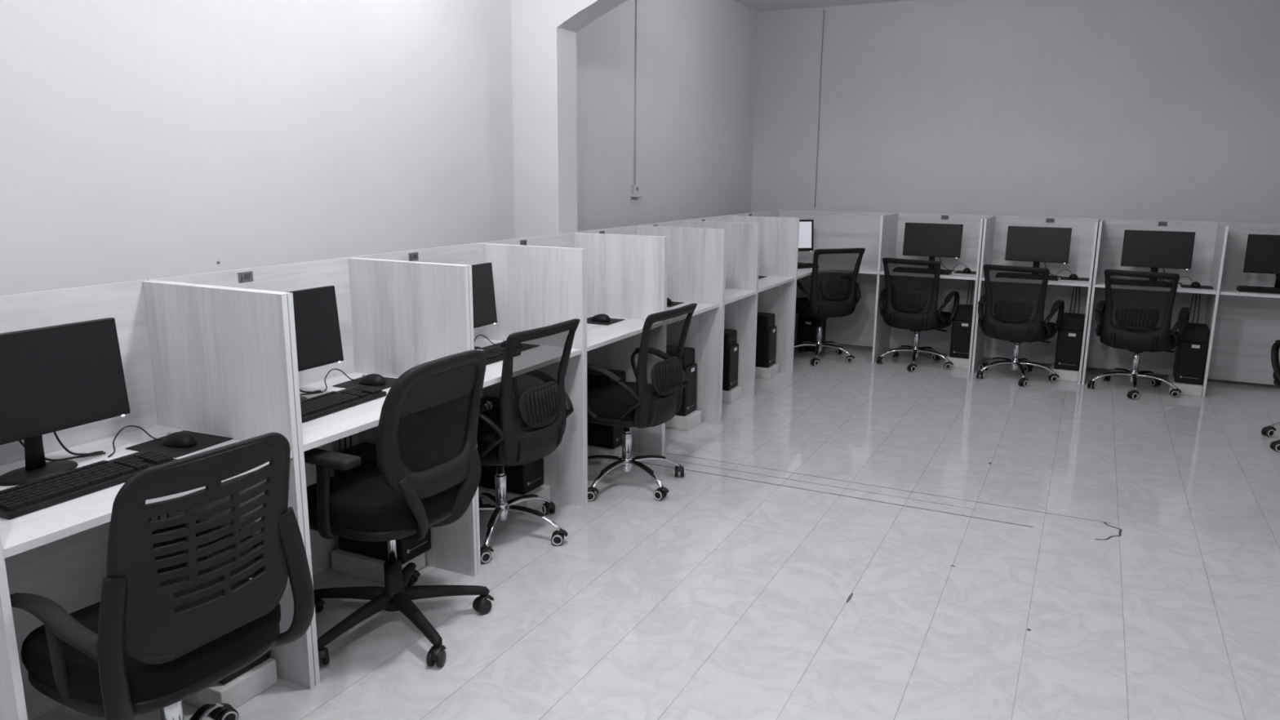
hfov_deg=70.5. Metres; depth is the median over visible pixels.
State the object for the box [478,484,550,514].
block
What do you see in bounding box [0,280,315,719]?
booth
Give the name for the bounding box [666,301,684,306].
mouse pad
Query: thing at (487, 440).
cushion
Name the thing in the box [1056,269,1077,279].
mouse
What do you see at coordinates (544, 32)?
pillar
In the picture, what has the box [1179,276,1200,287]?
mouse
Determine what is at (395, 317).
booth
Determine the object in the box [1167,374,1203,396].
block
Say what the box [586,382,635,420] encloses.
cushion
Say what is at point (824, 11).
cable
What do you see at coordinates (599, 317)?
mouse
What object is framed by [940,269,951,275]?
keyboard
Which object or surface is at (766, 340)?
computer tower
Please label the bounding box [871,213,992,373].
booth
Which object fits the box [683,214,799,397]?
booth
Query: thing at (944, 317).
cushion
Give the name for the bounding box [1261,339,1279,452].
office chair
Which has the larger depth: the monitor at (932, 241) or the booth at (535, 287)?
the monitor at (932, 241)
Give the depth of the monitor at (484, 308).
3.94 m
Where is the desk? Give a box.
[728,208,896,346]
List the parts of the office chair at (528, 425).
leg, leg, armrest, leg, seat, leg, leg, backrest frame, panel, armrest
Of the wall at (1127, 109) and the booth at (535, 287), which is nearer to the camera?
the booth at (535, 287)
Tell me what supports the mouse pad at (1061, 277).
on the booth at (1084, 236)
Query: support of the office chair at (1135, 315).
on the floor
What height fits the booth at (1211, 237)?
1.204 m
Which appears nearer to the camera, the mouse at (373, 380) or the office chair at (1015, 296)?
the mouse at (373, 380)
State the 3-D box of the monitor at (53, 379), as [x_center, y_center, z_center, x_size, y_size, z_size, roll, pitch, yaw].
[-1.571,0.110,2.330,0.136,0.386,0.452,6,13,26]
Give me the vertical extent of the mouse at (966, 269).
0.060 m
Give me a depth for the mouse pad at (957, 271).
7.27 m
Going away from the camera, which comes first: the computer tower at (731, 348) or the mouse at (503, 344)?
the mouse at (503, 344)
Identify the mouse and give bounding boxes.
[107,425,196,457]
[324,368,386,391]
[474,334,506,350]
[586,313,610,321]
[666,297,671,304]
[951,263,971,272]
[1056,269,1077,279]
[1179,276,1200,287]
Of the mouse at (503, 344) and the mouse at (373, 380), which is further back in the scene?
the mouse at (503, 344)
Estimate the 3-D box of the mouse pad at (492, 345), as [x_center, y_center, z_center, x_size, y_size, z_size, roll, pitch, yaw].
[-0.588,-0.058,4.103,0.200,0.003,0.200,6,13,26]
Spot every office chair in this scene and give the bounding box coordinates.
[9,431,314,719]
[303,350,493,666]
[476,318,580,563]
[586,302,697,501]
[794,248,865,365]
[875,257,959,372]
[975,264,1064,386]
[1086,269,1190,399]
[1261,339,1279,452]
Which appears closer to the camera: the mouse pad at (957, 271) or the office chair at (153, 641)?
the office chair at (153, 641)
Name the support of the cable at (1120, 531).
on the floor
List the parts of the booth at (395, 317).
panel, panel, panel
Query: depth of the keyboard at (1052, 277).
6.84 m
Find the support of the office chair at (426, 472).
on the floor
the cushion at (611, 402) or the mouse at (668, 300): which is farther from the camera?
the mouse at (668, 300)
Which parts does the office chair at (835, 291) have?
seat, leg, armrest, leg, leg, leg, backrest frame, panel, armrest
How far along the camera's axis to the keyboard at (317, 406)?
3.05 m
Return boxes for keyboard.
[0,450,177,519]
[300,385,386,422]
[481,346,504,364]
[797,262,812,268]
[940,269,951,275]
[1048,275,1058,280]
[1236,285,1279,293]
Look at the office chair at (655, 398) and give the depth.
4.29 m
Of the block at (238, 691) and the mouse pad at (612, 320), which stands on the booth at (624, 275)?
the mouse pad at (612, 320)
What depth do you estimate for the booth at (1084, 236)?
7.21 m
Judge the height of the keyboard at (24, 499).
0.030 m
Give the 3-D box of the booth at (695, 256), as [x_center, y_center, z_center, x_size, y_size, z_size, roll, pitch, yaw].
[0.070,-0.158,5.341,0.596,1.204,0.766,6,13,26]
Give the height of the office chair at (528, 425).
0.935 m
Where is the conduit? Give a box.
[634,0,637,184]
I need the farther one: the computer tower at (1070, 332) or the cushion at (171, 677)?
the computer tower at (1070, 332)
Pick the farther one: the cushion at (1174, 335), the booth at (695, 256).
the cushion at (1174, 335)
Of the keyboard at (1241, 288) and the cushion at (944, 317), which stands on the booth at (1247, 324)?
the keyboard at (1241, 288)
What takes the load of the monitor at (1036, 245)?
on the booth at (1084, 236)
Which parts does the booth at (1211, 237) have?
panel, panel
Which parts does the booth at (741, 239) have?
panel, panel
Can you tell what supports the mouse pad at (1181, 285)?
on the booth at (1211, 237)
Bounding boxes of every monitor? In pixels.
[0,317,130,485]
[286,285,343,400]
[471,262,497,349]
[797,219,813,263]
[902,222,963,271]
[1004,226,1071,277]
[1120,229,1195,284]
[1243,234,1279,288]
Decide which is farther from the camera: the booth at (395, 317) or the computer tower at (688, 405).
the computer tower at (688, 405)
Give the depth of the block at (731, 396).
6.15 m
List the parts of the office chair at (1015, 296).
armrest, leg, leg, panel, backrest frame, leg, leg, seat, armrest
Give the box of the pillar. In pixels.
[511,0,627,238]
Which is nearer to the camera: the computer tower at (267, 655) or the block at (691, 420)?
the computer tower at (267, 655)
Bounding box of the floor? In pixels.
[32,341,1279,719]
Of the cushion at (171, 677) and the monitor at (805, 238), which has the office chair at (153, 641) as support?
the cushion at (171, 677)
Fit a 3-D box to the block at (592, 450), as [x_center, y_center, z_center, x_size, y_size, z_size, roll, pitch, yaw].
[-0.223,0.491,4.979,0.300,0.078,0.200,6,13,26]
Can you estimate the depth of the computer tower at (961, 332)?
7.28 m
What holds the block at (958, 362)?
on the floor
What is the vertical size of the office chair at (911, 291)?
0.880 m
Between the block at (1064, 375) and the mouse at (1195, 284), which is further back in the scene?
the block at (1064, 375)
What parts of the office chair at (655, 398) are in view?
leg, leg, armrest, seat, leg, leg, armrest, backrest frame, panel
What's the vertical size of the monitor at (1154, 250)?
0.386 m
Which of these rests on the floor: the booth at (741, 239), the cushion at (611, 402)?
the booth at (741, 239)
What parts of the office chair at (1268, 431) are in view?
leg, armrest, seat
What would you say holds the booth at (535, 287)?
on the floor
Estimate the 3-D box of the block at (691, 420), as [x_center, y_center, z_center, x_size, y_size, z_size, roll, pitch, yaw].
[0.205,0.358,5.630,0.300,0.078,0.200,6,13,26]
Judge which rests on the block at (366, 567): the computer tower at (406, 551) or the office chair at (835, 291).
the computer tower at (406, 551)
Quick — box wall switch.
[631,184,641,197]
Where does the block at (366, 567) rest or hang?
on the floor
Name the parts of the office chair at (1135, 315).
armrest, leg, leg, leg, seat, backrest frame, panel, leg, leg, armrest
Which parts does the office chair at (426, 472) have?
armrest, seat, leg, leg, backrest frame, panel, leg, adjusting knob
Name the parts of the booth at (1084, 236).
panel, panel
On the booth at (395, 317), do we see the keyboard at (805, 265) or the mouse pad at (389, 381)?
the mouse pad at (389, 381)
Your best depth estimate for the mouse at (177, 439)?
2.60 m
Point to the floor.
(860, 539)
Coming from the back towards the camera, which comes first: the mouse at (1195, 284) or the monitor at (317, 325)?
the mouse at (1195, 284)
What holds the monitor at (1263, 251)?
on the booth at (1247, 324)
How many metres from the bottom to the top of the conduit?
1.473 m
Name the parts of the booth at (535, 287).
panel, panel, panel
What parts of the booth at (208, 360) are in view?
panel, panel, panel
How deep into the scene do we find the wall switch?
6.20 m
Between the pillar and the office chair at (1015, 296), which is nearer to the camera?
the pillar
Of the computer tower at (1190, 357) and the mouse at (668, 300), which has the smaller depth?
the mouse at (668, 300)
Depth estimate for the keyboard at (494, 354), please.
3.83 m
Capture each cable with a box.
[814,10,824,207]
[1095,522,1121,540]
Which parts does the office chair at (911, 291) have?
armrest, leg, panel, backrest frame, leg, leg, leg, seat, armrest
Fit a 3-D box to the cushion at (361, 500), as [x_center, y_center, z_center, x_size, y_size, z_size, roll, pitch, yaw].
[-0.856,0.445,3.031,0.484,0.126,0.499,6,13,26]
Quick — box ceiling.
[733,0,911,11]
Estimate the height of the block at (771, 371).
0.078 m
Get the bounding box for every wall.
[0,0,757,295]
[751,0,1279,386]
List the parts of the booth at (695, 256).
panel, panel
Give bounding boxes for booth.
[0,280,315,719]
[146,257,477,685]
[351,242,585,575]
[480,231,666,506]
[575,225,725,455]
[637,220,759,422]
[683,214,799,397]
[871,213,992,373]
[971,215,1099,384]
[1081,218,1228,397]
[1207,222,1279,385]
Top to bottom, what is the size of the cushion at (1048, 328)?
0.119 m
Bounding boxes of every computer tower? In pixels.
[149,514,270,684]
[333,435,431,564]
[478,395,543,494]
[586,368,626,448]
[675,346,697,416]
[722,328,738,391]
[755,311,776,368]
[796,314,826,351]
[949,280,975,358]
[1053,285,1085,370]
[1173,293,1209,384]
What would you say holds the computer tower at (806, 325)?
on the floor
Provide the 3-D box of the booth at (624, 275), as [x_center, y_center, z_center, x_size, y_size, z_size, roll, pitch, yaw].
[-0.309,-0.011,4.629,0.566,1.204,0.867,6,13,26]
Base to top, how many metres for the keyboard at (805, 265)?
0.030 m
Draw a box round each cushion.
[21,568,280,704]
[306,460,460,532]
[476,408,499,457]
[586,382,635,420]
[937,311,951,324]
[1043,320,1054,336]
[1170,331,1178,345]
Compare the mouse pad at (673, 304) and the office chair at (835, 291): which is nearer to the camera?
the mouse pad at (673, 304)
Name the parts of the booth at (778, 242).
panel, panel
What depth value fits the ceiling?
7.59 m
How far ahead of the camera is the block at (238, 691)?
2.65 m
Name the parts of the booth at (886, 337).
panel, panel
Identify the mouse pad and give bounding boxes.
[124,430,232,457]
[332,377,396,390]
[479,342,502,349]
[586,316,624,324]
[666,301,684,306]
[953,270,976,274]
[1060,276,1089,280]
[1179,284,1213,289]
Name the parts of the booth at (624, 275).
panel, panel, panel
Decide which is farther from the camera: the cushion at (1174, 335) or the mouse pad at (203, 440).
the cushion at (1174, 335)
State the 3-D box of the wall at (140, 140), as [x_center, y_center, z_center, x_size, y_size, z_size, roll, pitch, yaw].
[-1.369,-0.715,3.760,0.150,2.920,10.435,6,13,26]
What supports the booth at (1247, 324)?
on the floor
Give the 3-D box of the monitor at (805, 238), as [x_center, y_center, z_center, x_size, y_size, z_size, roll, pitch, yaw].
[1.257,-1.011,7.780,0.452,0.386,0.136,-3,12,-15]
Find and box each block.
[182,657,277,708]
[331,548,425,583]
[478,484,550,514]
[587,444,622,464]
[665,410,701,431]
[721,386,742,403]
[755,364,778,378]
[945,353,968,368]
[1049,362,1079,382]
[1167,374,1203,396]

